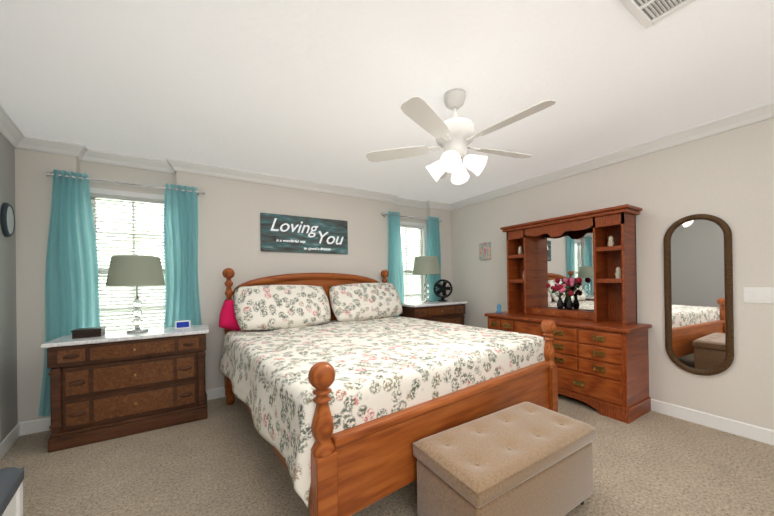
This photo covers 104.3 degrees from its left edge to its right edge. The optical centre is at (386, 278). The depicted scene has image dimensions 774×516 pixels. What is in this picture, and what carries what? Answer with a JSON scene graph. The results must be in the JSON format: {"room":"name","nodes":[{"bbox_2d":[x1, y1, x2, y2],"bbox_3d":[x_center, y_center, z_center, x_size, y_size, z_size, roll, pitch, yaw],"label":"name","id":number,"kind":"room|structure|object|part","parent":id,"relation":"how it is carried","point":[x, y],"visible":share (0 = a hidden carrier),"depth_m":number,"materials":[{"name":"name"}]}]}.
{"room":"bedroom","nodes":[
{"label":"bedroom","id":0,"kind":"room"},
{"bbox_2d":[0,133,17,442],"bbox_3d":[-1.250,0.027,0.154,0.150,2.440,6.600,-1,0,-39],"label":"wall","id":1,"kind":"structure","parent":0,"point":[8,378],"depth_m":2.30,"materials":[{"name":"paint"}]},
{"bbox_2d":[0,202,14,236],"bbox_3d":[-2.867,-0.446,2.275,0.028,0.260,0.208,-1,0,-39],"label":"rim","id":2,"kind":"object","parent":1,"relation":"attached to","point":[3,218],"visible":0.65,"depth_m":2.21,"materials":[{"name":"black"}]},
{"bbox_2d":[7,206,13,233],"bbox_3d":[-2.860,-0.446,2.280,0.004,0.208,0.166,-1,0,-39],"label":"clock","id":3,"kind":"object","parent":2,"relation":"attached to","point":[10,220],"visible":0.98,"depth_m":2.28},
{"bbox_2d":[0,423,19,458],"bbox_3d":[-1.113,1.191,0.134,0.013,0.108,6.020,-1,0,-39],"label":"baseboard","id":4,"kind":"structure","parent":1,"relation":"attached to","point":[9,440],"depth_m":2.26,"materials":[{"name":"white wood"}]},
{"bbox_2d":[0,104,24,146],"bbox_3d":[-1.148,-1.149,0.188,0.072,0.092,6.100,-1,0,-39],"label":"crown molding","id":5,"kind":"structure","parent":1,"relation":"attached to","point":[11,132],"depth_m":2.25,"materials":[{"name":"white wood"}]},
{"bbox_2d":[15,148,451,422],"bbox_3d":[-1.302,0.035,3.646,6.200,2.440,0.250,-1,0,-31],"label":"wall","id":6,"kind":"structure","parent":0,"point":[230,211],"depth_m":3.19,"materials":[{"name":"paint"}]},
{"bbox_2d":[17,417,50,435],"bbox_3d":[-2.934,1.221,2.498,0.575,0.108,0.037,-1,0,-31],"label":"baseboard","id":7,"kind":"structure","parent":6,"relation":"attached to","point":[38,425],"depth_m":2.49,"materials":[{"name":"white wood"}]},
{"bbox_2d":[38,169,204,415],"bbox_3d":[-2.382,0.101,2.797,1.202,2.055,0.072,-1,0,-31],"label":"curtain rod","id":8,"kind":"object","parent":6,"relation":"attached to","point":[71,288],"visible":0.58,"depth_m":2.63,"materials":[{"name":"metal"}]},
{"bbox_2d":[38,169,100,415],"bbox_3d":[-2.694,0.105,2.592,0.455,2.055,0.047,-1,0,-31],"label":"curtain","id":9,"kind":"object","parent":8,"relation":"hanging from","point":[71,272],"depth_m":2.58,"materials":[{"name":"teal fabric"}]},
{"bbox_2d":[163,183,201,327],"bbox_3d":[-2.040,0.096,2.990,0.348,2.055,0.046,-1,0,-31],"label":"curtain","id":10,"kind":"object","parent":8,"relation":"hanging from","point":[180,221],"depth_m":2.99,"materials":[{"name":"teal fabric"}]},
{"bbox_2d":[90,187,164,331],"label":"window","id":11,"kind":"structure","parent":6,"relation":"in","point":[124,193],"depth_m":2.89,"materials":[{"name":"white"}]},
{"bbox_2d":[90,193,164,331],"bbox_3d":[-2.471,-0.070,2.929,0.600,1.461,0.050,-1,0,-31],"label":"window blinds","id":12,"kind":"object","parent":11,"relation":"attached to","point":[113,198],"visible":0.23,"depth_m":2.90,"materials":[{"name":"white plastic"}]},
{"bbox_2d":[206,387,225,399],"bbox_3d":[-0.997,1.197,3.679,2.576,0.108,0.037,-1,0,-31],"label":"baseboard","id":13,"kind":"structure","parent":6,"relation":"attached to","point":[215,393],"depth_m":3.17,"materials":[{"name":"white wood"}]},
{"bbox_2d":[260,213,347,253],"bbox_3d":[-0.978,-0.540,3.687,1.070,0.438,0.024,-1,0,-31],"label":"sign","id":14,"kind":"object","parent":6,"relation":"attached to","point":[283,233],"visible":1,"depth_m":3.65,"materials":[{"name":"teal wood"}]},
{"bbox_2d":[14,101,773,210],"bbox_3d":[0.030,-1.164,1.054,5.802,0.092,5.766,-1,0,-31],"label":"crown molding","id":15,"kind":"structure","parent":6,"relation":"attached to","point":[759,113],"depth_m":2.98,"materials":[{"name":"white wood"}]},
{"bbox_2d":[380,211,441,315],"bbox_3d":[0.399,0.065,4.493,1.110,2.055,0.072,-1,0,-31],"label":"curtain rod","id":16,"kind":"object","parent":6,"relation":"attached to","point":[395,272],"visible":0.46,"depth_m":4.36,"materials":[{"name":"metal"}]},
{"bbox_2d":[388,211,403,315],"bbox_3d":[0.141,0.068,4.321,0.296,2.055,0.047,-1,0,-31],"label":"curtain","id":17,"kind":"object","parent":16,"relation":"hanging from","point":[395,265],"depth_m":4.31,"materials":[{"name":"teal fabric"}]},
{"bbox_2d":[426,216,440,300],"bbox_3d":[0.736,0.061,4.683,0.338,2.055,0.047,-1,0,-31],"label":"curtain","id":18,"kind":"object","parent":16,"relation":"hanging from","point":[433,229],"depth_m":4.67,"materials":[{"name":"teal fabric"}]},
{"bbox_2d":[400,221,426,302],"bbox_3d":[0.321,-0.096,4.631,0.740,1.560,0.140,-1,0,-31],"label":"window","id":19,"kind":"structure","parent":6,"relation":"in","point":[424,239],"depth_m":4.76,"materials":[{"name":"white"}]},
{"bbox_2d":[400,224,423,302],"bbox_3d":[0.321,-0.105,4.631,0.600,1.461,0.050,-1,0,-31],"label":"window blinds","id":20,"kind":"object","parent":19,"relation":"attached to","point":[418,292],"visible":0.42,"depth_m":4.67,"materials":[{"name":"white plastic"}]},
{"bbox_2d":[0,394,773,515],"bbox_3d":[0.271,1.277,1.092,6.200,0.100,6.226,-1,0,-31],"label":"floor","id":21,"kind":"structure","parent":0,"point":[223,459],"depth_m":1.91,"materials":[{"name":"carpet"}]},
{"bbox_2d":[0,467,24,515],"bbox_3d":[-1.411,1.013,0.808,0.385,0.475,0.960,-1,0,-39],"label":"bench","id":22,"kind":"object","parent":21,"relation":"on","point":[11,491],"visible":1,"depth_m":1.21,"materials":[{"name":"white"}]},
{"bbox_3d":[-1.411,1.058,0.808,0.375,0.385,0.950,-1,0,-39],"label":"frame","id":23,"kind":"part","parent":22,"relation":"part of","materials":[{"name":"white"}]},
{"bbox_2d":[41,324,208,452],"bbox_3d":[-2.148,0.865,2.612,1.040,0.800,0.448,-1,0,-31],"label":"nightstand","id":24,"kind":"object","parent":21,"relation":"on","point":[112,385],"visible":1,"depth_m":2.41,"materials":[{"name":"brown wood"}]},
{"bbox_2d":[71,327,105,338],"bbox_3d":[-2.420,0.434,2.443,0.180,0.065,0.130,-1,0,-31],"label":"box","id":25,"kind":"object","parent":24,"relation":"on","point":[88,332],"visible":0.98,"depth_m":2.40,"materials":[{"name":"black wood"}]},
{"bbox_3d":[-2.421,0.410,2.443,0.180,0.016,0.130,-1,0,-31],"label":"lid","id":26,"kind":"part","parent":25,"relation":"part of","materials":[{"name":"black wood"}]},
{"bbox_2d":[105,254,165,332],"bbox_3d":[-2.209,0.119,2.657,0.410,0.690,0.410,-1,0,-31],"label":"lamp","id":27,"kind":"object","parent":24,"relation":"on","point":[136,270],"visible":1,"depth_m":2.53,"materials":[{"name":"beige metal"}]},
{"bbox_3d":[-2.212,-0.068,2.658,0.410,0.255,0.410,-1,0,-31],"label":"lamp shade","id":28,"kind":"part","parent":27,"relation":"part of","materials":[{"name":"grey"}]},
{"bbox_2d":[175,320,190,328],"bbox_3d":[-1.897,0.423,2.796,0.120,0.074,0.042,-1,0,-31],"label":"alarm clock","id":29,"kind":"object","parent":24,"relation":"on","point":[182,324],"visible":1,"depth_m":2.78,"materials":[{"name":"white"}]},
{"bbox_2d":[219,268,557,515],"bbox_3d":[-0.147,0.552,2.724,2.171,1.370,2.332,-1,0,-37],"label":"bed","id":30,"kind":"object","parent":21,"relation":"on","point":[347,390],"visible":1,"depth_m":1.85,"materials":[{"name":"white fabric"}]},
{"bbox_3d":[-1.591,0.573,3.035,0.112,1.370,0.112,-1,0,-37],"label":"post","id":31,"kind":"part","parent":30,"relation":"part of","materials":[{"name":"brown wood"}]},
{"bbox_2d":[219,299,240,330],"bbox_3d":[-1.442,0.370,2.999,0.421,0.344,0.151,-1,0,-37],"label":"pillow","id":32,"kind":"object","parent":30,"relation":"on","point":[227,319],"depth_m":2.89,"materials":[{"name":"pink fabric"}]},
{"bbox_3d":[-0.925,0.931,2.143,0.028,0.170,2.140,-1,0,-37],"label":"rail","id":33,"kind":"part","parent":30,"relation":"part of","materials":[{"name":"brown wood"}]},
{"bbox_3d":[-0.810,0.410,3.616,1.870,0.955,0.028,-1,0,-37],"label":"headboard","id":34,"kind":"part","parent":30,"relation":"part of","materials":[{"name":"brown wood"}]},
{"bbox_3d":[-0.815,0.041,3.617,1.890,0.237,0.056,-1,0,-37],"label":"head rail","id":35,"kind":"part","parent":30,"relation":"part of","materials":[{"name":"brown wood"}]},
{"bbox_3d":[-0.266,0.790,1.252,0.112,0.890,0.112,-1,0,-37],"label":"post","id":36,"kind":"part","parent":30,"relation":"part of","materials":[{"name":"brown wood"}]},
{"bbox_3d":[-0.024,0.553,4.197,0.112,1.370,0.112,-1,0,-37],"label":"post","id":37,"kind":"part","parent":30,"relation":"part of","materials":[{"name":"brown wood"}]},
{"bbox_3d":[0.519,0.843,1.832,1.870,0.365,0.060,-1,0,-37],"label":"footboard","id":38,"kind":"part","parent":30,"relation":"part of","materials":[{"name":"brown wood"}]},
{"bbox_3d":[1.301,0.770,2.413,0.112,0.890,0.112,-1,0,-37],"label":"post","id":39,"kind":"part","parent":30,"relation":"part of","materials":[{"name":"brown wood"}]},
{"bbox_2d":[399,300,466,324],"bbox_3d":[0.667,0.783,4.341,0.970,0.890,0.428,-1,0,-31],"label":"nightstand","id":40,"kind":"object","parent":21,"relation":"on","point":[450,311],"visible":0.29,"depth_m":4.18,"materials":[{"name":"brown wood"}]},
{"bbox_2d":[412,255,440,302],"bbox_3d":[0.573,-0.006,4.355,0.410,0.690,0.410,-1,0,-31],"label":"lamp","id":41,"kind":"object","parent":40,"relation":"on","point":[426,265],"visible":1,"depth_m":4.21,"materials":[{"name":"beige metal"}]},
{"bbox_3d":[0.570,-0.194,4.355,0.410,0.255,0.410,-1,0,-31],"label":"lamp shade","id":42,"kind":"part","parent":41,"relation":"part of","materials":[{"name":"grey"}]},
{"bbox_2d":[433,279,452,301],"bbox_3d":[0.846,0.169,4.543,0.259,0.332,0.244,-1,0,-31],"label":"desk fan","id":43,"kind":"object","parent":40,"relation":"on","point":[443,288],"visible":1,"depth_m":4.52,"materials":[{"name":"black plastic"}]},
{"bbox_2d":[412,402,596,515],"bbox_3d":[0.629,1.006,1.556,0.920,0.435,0.420,-1,0,-31],"label":"ottoman","id":44,"kind":"object","parent":21,"relation":"on","point":[525,459],"visible":1,"depth_m":1.41,"materials":[{"name":"beige fabric"}]},
{"bbox_2d":[484,204,651,423],"bbox_3d":[1.807,0.280,3.242,0.498,1.860,1.500,-1,0,-31],"label":"dresser","id":45,"kind":"object","parent":21,"relation":"on","point":[600,346],"visible":0.71,"depth_m":2.94,"materials":[{"name":"brown wood"}]},
{"bbox_2d":[496,304,501,312],"bbox_3d":[1.404,0.368,3.768,0.068,0.115,0.068,-1,0,-31],"label":"figurine","id":46,"kind":"object","parent":45,"relation":"on","point":[498,308],"visible":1,"depth_m":3.75,"materials":[{"name":"blue ceramic"}]},
{"bbox_2d":[546,278,581,309],"bbox_3d":[1.925,0.159,3.283,0.118,0.346,0.387,-1,0,-31],"label":"vases","id":47,"kind":"object","parent":45,"relation":"on","point":[560,288],"visible":1,"depth_m":3.25,"materials":[{"name":"black"}]},
{"bbox_2d":[537,228,593,309],"bbox_3d":[2.004,-0.098,3.331,0.007,0.850,0.710,-1,0,-31],"label":"mirror glass","id":48,"kind":"object","parent":45,"relation":"attached to","point":[569,255],"depth_m":3.33,"materials":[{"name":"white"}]},
{"bbox_2d":[607,236,613,245],"bbox_3d":[2.152,-0.350,2.891,0.062,0.130,0.062,-1,0,44],"label":"figurine","id":49,"kind":"object","parent":45,"relation":"on","point":[610,240],"depth_m":2.88,"materials":[{"name":"beige ceramic"}]},
{"bbox_2d":[615,267,621,277],"bbox_3d":[2.187,-0.051,2.839,0.062,0.130,0.062,-1,0,44],"label":"figurine","id":50,"kind":"object","parent":45,"relation":"on","point":[618,273],"depth_m":2.82,"materials":[{"name":"beige ceramic"}]},
{"bbox_2d":[0,0,773,203],"bbox_3d":[0.235,-1.262,1.097,6.200,0.100,6.226,-1,0,-31],"label":"ceiling","id":51,"kind":"structure","parent":0,"point":[320,91],"depth_m":1.80,"materials":[{"name":"white paint"}]},
{"bbox_2d":[366,88,556,184],"bbox_3d":[0.482,-0.936,1.962,1.191,0.553,1.172,-1,0,-31],"label":"ceiling fan","id":52,"kind":"object","parent":51,"relation":"hanging from","point":[455,136],"visible":1,"depth_m":1.90,"materials":[{"name":"white metal"}]},
{"bbox_3d":[0.449,-1.003,1.983,0.256,0.419,0.256,-1,0,-31],"label":"motor","id":53,"kind":"part","parent":52,"relation":"part of","materials":[{"name":"white metal"}]},
{"bbox_2d":[619,0,696,28],"bbox_3d":[1.173,-1.217,1.290,0.320,0.016,0.200,-1,0,-31],"label":"ceiling vent","id":54,"kind":"object","parent":51,"relation":"in","point":[646,14],"visible":1,"depth_m":1.35,"materials":[{"name":"white metal"}]},
{"bbox_2d":[451,118,773,429],"bbox_3d":[2.624,-0.023,2.541,0.150,2.440,6.226,-1,0,-31],"label":"wall","id":55,"kind":"structure","parent":0,"point":[727,177],"depth_m":2.59,"materials":[{"name":"paint"}]},
{"bbox_2d":[479,242,490,259],"bbox_3d":[1.419,-0.402,4.348,0.018,0.250,0.200,-1,0,-31],"label":"picture","id":56,"kind":"object","parent":55,"relation":"attached to","point":[485,251],"visible":0.96,"depth_m":4.33},
{"bbox_2d":[663,214,733,375],"bbox_3d":[2.552,0.128,2.480,0.035,1.324,0.404,-1,0,-31],"label":"wall mirror","id":57,"kind":"object","parent":55,"relation":"attached to","point":[698,296],"visible":1,"depth_m":2.47,"materials":[{"name":"brown metal"}]},
{"bbox_2d":[651,399,773,445],"bbox_3d":[1.939,1.155,3.531,0.013,0.108,3.301,-1,0,-31],"label":"baseboard","id":58,"kind":"structure","parent":55,"relation":"attached to","point":[752,432],"depth_m":2.39,"materials":[{"name":"white wood"}]},
{"bbox_2d":[743,287,773,303],"bbox_3d":[2.739,0.119,2.201,0.010,0.116,0.170,-1,0,-31],"label":"light switch","id":59,"kind":"object","parent":55,"relation":"attached to","point":[758,294],"visible":1,"depth_m":2.21,"materials":[{"name":"white plastic"}]}
]}

